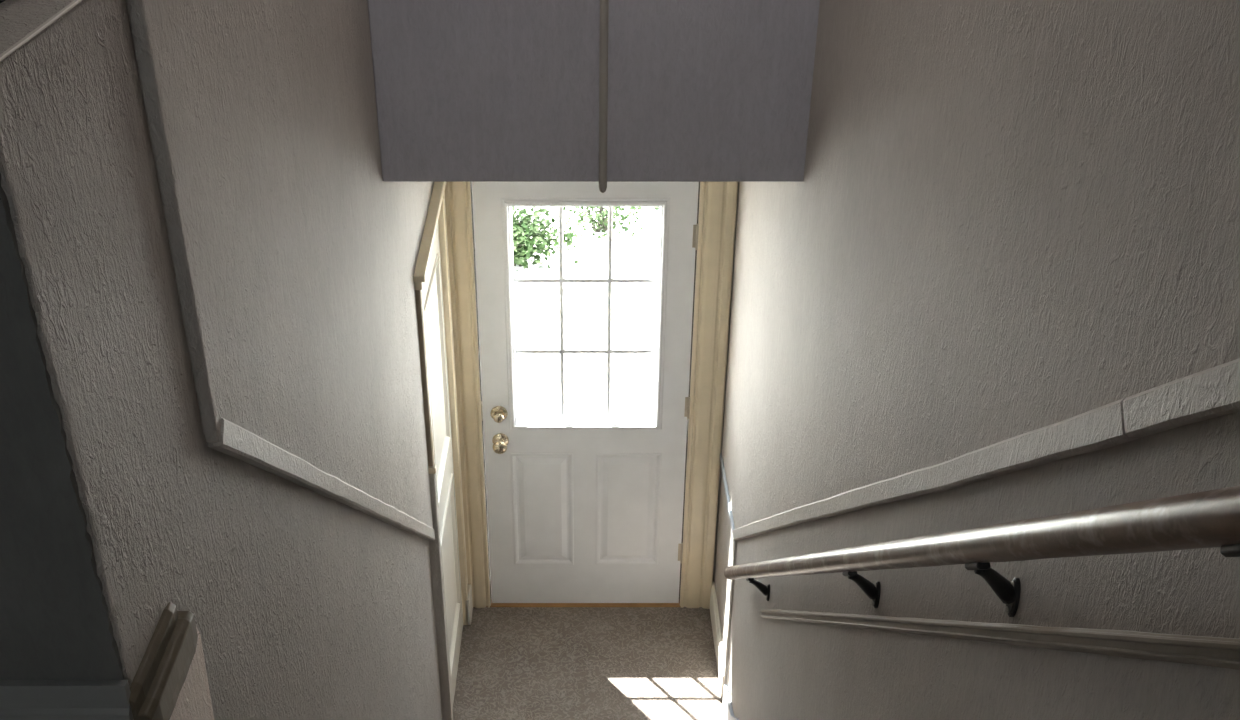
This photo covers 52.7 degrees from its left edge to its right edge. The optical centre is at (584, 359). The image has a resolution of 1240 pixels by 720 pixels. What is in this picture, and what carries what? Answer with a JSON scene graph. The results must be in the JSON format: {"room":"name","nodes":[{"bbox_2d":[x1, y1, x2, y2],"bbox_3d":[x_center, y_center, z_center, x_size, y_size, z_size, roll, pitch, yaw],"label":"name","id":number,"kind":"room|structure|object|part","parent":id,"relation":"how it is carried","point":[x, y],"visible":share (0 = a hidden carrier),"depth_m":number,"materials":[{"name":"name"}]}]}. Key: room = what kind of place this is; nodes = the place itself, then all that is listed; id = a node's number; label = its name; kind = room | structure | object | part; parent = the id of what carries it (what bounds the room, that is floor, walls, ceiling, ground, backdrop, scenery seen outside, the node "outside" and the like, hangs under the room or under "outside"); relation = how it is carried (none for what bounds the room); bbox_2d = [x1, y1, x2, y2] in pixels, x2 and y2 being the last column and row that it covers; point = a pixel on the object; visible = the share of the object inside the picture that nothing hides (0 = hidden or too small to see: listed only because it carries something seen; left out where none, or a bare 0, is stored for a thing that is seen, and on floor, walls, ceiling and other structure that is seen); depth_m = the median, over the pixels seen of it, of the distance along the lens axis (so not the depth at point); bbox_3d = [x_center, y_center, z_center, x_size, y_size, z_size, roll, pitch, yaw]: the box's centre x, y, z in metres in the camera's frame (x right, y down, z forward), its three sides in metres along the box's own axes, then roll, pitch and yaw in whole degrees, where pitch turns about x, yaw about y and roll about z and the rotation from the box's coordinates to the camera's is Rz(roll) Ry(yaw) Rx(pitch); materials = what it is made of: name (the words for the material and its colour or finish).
{"room":"stairwell","nodes":[
{"label":"stairwell","id":0,"kind":"room"},
{"bbox_2d":[0,172,124,679],"bbox_3d":[-1.241,0.472,1.556,1.417,1.714,0.094,0,30,0],"label":"wall","id":1,"kind":"structure","parent":0,"point":[45,516],"depth_m":1.34,"materials":[{"name":"paint"}]},
{"bbox_2d":[0,680,133,719],"bbox_3d":[-1.234,0.471,1.489,1.412,0.222,0.023,0,30,0],"label":"baseboard","id":2,"kind":"structure","parent":1,"relation":"attached to","point":[19,699],"depth_m":1.44,"materials":[{"name":"grey paint"}]},
{"bbox_2d":[0,0,442,719],"bbox_3d":[-0.572,-0.205,2.928,0.120,4.970,3.140,0,30,0],"label":"wall","id":3,"kind":"structure","parent":0,"point":[305,604],"depth_m":1.85,"materials":[{"name":"paint"}]},
{"bbox_2d":[0,0,82,61],"bbox_3d":[-0.530,-0.350,1.264,0.005,0.009,0.378,0,30,0],"label":"bead","id":4,"kind":"object","parent":3,"relation":"attached to","point":[74,3],"visible":1,"depth_m":1.21,"materials":[{"name":"white paint"}]},
{"bbox_2d":[129,602,197,719],"bbox_3d":[-0.517,0.380,1.554,0.027,0.096,0.200,0,30,0],"label":"baseboard","id":5,"kind":"structure","parent":3,"relation":"attached to","point":[158,681],"depth_m":1.53,"materials":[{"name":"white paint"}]},
{"bbox_2d":[170,626,213,719],"bbox_3d":[-0.534,0.632,1.744,0.012,0.550,0.204,0,30,0],"label":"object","id":6,"kind":"structure","parent":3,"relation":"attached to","point":[193,702],"depth_m":1.70,"materials":[{"name":"beige paint"}]},
{"bbox_2d":[207,418,434,539],"bbox_3d":[-0.520,0.352,3.025,0.025,1.721,1.978,0,30,0],"label":"wall ledge","id":7,"kind":"object","parent":3,"relation":"attached to","point":[236,441],"visible":0.98,"depth_m":2.25,"materials":[{"name":"paint"}]},
{"bbox_2d":[423,223,462,706],"bbox_3d":[-0.536,0.437,4.598,0.044,1.940,0.615,0,30,0],"label":"door","id":8,"kind":"structure","parent":3,"relation":"in","point":[432,287],"depth_m":4.61,"materials":[{"name":"white paint"}]},
{"bbox_3d":[-0.523,0.072,4.390,0.018,0.776,0.451,0,30,0],"label":"raised panel","id":9,"kind":"part","parent":8,"relation":"part of","materials":[{"name":"white paint"}]},
{"bbox_3d":[-0.523,0.837,4.826,0.018,0.656,0.451,0,30,0],"label":"raised panel","id":10,"kind":"part","parent":8,"relation":"part of","materials":[{"name":"white paint"}]},
{"bbox_2d":[414,182,490,719],"bbox_3d":[-0.472,0.322,4.558,0.120,2.200,0.870,0,30,0],"label":"door frame","id":11,"kind":"structure","parent":3,"relation":"attached to","point":[457,194],"depth_m":4.70,"materials":[{"name":"beige paint"}]},
{"bbox_3d":[-0.514,0.046,3.976,0.036,0.655,0.078,0,30,0],"label":"casing leg","id":12,"kind":"part","parent":11,"relation":"part of","materials":[{"name":"beige paint"}]},
{"bbox_3d":[-0.511,-0.458,4.095,0.042,0.110,0.812,0,30,0],"label":"head casing","id":13,"kind":"part","parent":11,"relation":"part of","materials":[{"name":"beige paint"}]},
{"bbox_3d":[-0.514,0.896,4.461,0.036,1.300,0.078,0,30,0],"label":"casing leg","id":14,"kind":"part","parent":11,"relation":"part of","materials":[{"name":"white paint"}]},
{"bbox_3d":[-0.514,0.261,4.912,0.036,1.955,0.105,0,30,0],"label":"casing leg","id":15,"kind":"part","parent":11,"relation":"part of","materials":[{"name":"beige paint"}]},
{"bbox_2d":[465,584,472,624],"bbox_3d":[-0.499,1.049,5.362,0.022,0.140,0.105,0,30,0],"label":"baseboard","id":16,"kind":"structure","parent":3,"relation":"attached to","point":[469,601],"depth_m":5.33,"materials":[{"name":"white paint"}]},
{"bbox_2d":[453,607,723,719],"bbox_3d":[-0.011,1.338,5.118,1.238,0.120,0.905,0,30,0],"label":"floor","id":17,"kind":"structure","parent":0,"point":[515,663],"depth_m":5.15,"materials":[{"name":"carpet"}]},
{"bbox_2d":[367,0,819,181],"bbox_3d":[0.023,-1.517,2.623,1.070,2.388,0.120,0,30,0],"label":"wall","id":18,"kind":"structure","parent":0,"point":[466,90],"depth_m":3.04,"materials":[{"name":"paint"}]},
{"bbox_2d":[599,0,608,192],"bbox_3d":[0.045,-1.472,2.572,0.021,2.415,0.016,0,30,0],"label":"batten","id":19,"kind":"object","parent":18,"relation":"attached to","point":[604,4],"visible":1,"depth_m":3.04,"materials":[{"name":"beige paint"}]},
{"bbox_2d":[713,182,738,581],"bbox_3d":[0.014,-0.020,4.944,1.328,2.712,0.140,0,30,0],"label":"wall","id":20,"kind":"structure","parent":0,"point":[738,182],"depth_m":5.14,"materials":[{"name":"paint"}]},
{"bbox_2d":[470,182,699,606],"bbox_3d":[0.001,0.146,4.988,0.865,2.081,0.230,0,30,0],"label":"door","id":21,"kind":"structure","parent":20,"relation":"in","point":[581,511],"depth_m":5.05,"materials":[{"name":"white paint"}]},
{"bbox_3d":[-0.340,0.347,4.994,0.059,0.059,0.042,0,30,0],"label":"knob","id":22,"kind":"part","parent":21,"relation":"part of","materials":[{"name":"gold metal"}]},
{"bbox_3d":[-0.175,0.626,5.212,0.254,0.572,0.011,0,30,0],"label":"raised panel","id":23,"kind":"part","parent":21,"relation":"part of","materials":[{"name":"white paint"}]},
{"bbox_3d":[0.178,0.626,5.212,0.267,0.572,0.011,0,30,0],"label":"raised panel","id":24,"kind":"part","parent":21,"relation":"part of","materials":[{"name":"white paint"}]},
{"bbox_2d":[680,182,737,608],"bbox_3d":[0.481,0.117,4.917,0.134,2.200,0.044,0,30,0],"label":"door frame","id":25,"kind":"structure","parent":20,"relation":"attached to","point":[717,200],"depth_m":4.88,"materials":[{"name":"beige paint"}]},
{"bbox_2d":[714,0,1239,719],"bbox_3d":[0.615,0.656,1.419,0.126,4.970,7.015,0,30,0],"label":"wall","id":26,"kind":"structure","parent":0,"point":[1006,219],"depth_m":1.74,"materials":[{"name":"paint"}]},
{"bbox_2d":[710,582,724,697],"bbox_3d":[0.551,1.151,5.187,0.018,0.137,0.550,0,30,0],"label":"baseboard","id":27,"kind":"structure","parent":26,"relation":"attached to","point":[715,621],"depth_m":5.15,"materials":[{"name":"white paint"}]},
{"bbox_2d":[720,451,734,534],"bbox_3d":[0.552,0.515,4.821,0.016,0.033,0.555,0,30,0],"label":"rail","id":28,"kind":"object","parent":26,"relation":"attached to","point":[721,457],"visible":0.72,"depth_m":4.81,"materials":[{"name":"white paint"}]},
{"bbox_2d":[722,541,738,719],"bbox_3d":[0.552,1.032,3.244,0.016,2.269,2.712,0,30,0],"label":"skirt board","id":29,"kind":"object","parent":26,"relation":"attached to","point":[727,706],"visible":0.94,"depth_m":4.78,"materials":[{"name":"white paint"}]},
{"bbox_2d":[733,398,1139,540],"bbox_3d":[0.550,0.349,2.916,0.020,2.177,2.615,0,30,0],"label":"wall ledge","id":30,"kind":"object","parent":26,"relation":"attached to","point":[1102,427],"visible":0.99,"depth_m":1.70,"materials":[{"name":"paint"}]},
{"bbox_2d":[724,485,1239,616],"bbox_3d":[0.516,0.290,1.887,0.090,3.140,3.719,0,30,0],"label":"handrail","id":31,"kind":"object","parent":26,"relation":"attached to","point":[1210,518],"visible":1,"depth_m":1.32,"materials":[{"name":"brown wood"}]},
{"bbox_3d":[0.526,0.681,3.766,0.074,0.077,0.026,-6,30,-11],"label":"arm","id":32,"kind":"part","parent":31,"relation":"part of","materials":[{"name":"black metal"}]},
{"bbox_3d":[0.555,0.705,3.787,0.008,0.062,0.028,0,30,0],"label":"wall plate","id":33,"kind":"part","parent":31,"relation":"part of","materials":[{"name":"black metal"}]},
{"bbox_3d":[0.526,0.422,2.358,0.074,0.077,0.026,-6,30,-11],"label":"arm","id":34,"kind":"part","parent":31,"relation":"part of","materials":[{"name":"black metal"}]},
{"bbox_3d":[0.555,0.447,2.379,0.008,0.062,0.028,0,30,0],"label":"wall plate","id":35,"kind":"part","parent":31,"relation":"part of","materials":[{"name":"black metal"}]},
{"bbox_3d":[0.526,0.283,1.600,0.074,0.077,0.026,-6,30,-11],"label":"arm","id":36,"kind":"part","parent":31,"relation":"part of","materials":[{"name":"black metal"}]},
{"bbox_3d":[0.555,0.308,1.620,0.008,0.062,0.028,0,30,0],"label":"wall plate","id":37,"kind":"part","parent":31,"relation":"part of","materials":[{"name":"black metal"}]},
{"bbox_2d":[760,609,1239,669],"bbox_3d":[0.552,0.396,1.828,0.016,2.737,3.202,0,30,0],"label":"trim","id":38,"kind":"structure","parent":26,"relation":"attached to","point":[1219,652],"depth_m":1.43,"materials":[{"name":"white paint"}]},
{"bbox_2d":[1123,358,1239,436],"bbox_3d":[0.550,-0.136,0.188,0.019,1.425,1.688,0,30,0],"label":"wall ledge","id":39,"kind":"object","parent":26,"relation":"attached to","point":[1213,392],"visible":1,"depth_m":1.13,"materials":[{"name":"paint"}]},
{"label":"outside","id":40,"kind":"structure","parent":0,"visible":0},
{"bbox_2d":[512,207,658,416],"bbox_3d":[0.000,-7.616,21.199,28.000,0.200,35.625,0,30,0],"label":"ground","id":41,"kind":"structure","parent":40,"point":[536,304],"depth_m":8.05,"materials":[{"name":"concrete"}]},
{"bbox_2d":[512,207,588,276],"bbox_3d":[-0.426,-0.911,8.668,0.884,0.569,0.878,-13,32,-22],"label":"shrub","id":42,"kind":"object","parent":41,"relation":"on","point":[523,230],"visible":0.59,"depth_m":8.58,"materials":[{"name":"green plant"}]},
{"bbox_2d":[554,207,643,238],"bbox_3d":[0.117,-1.123,9.283,0.728,0.346,0.765,0,30,0],"label":"shrub","id":43,"kind":"object","parent":41,"relation":"on","point":[602,221],"visible":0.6,"depth_m":9.20,"materials":[{"name":"green plant"}]}
]}

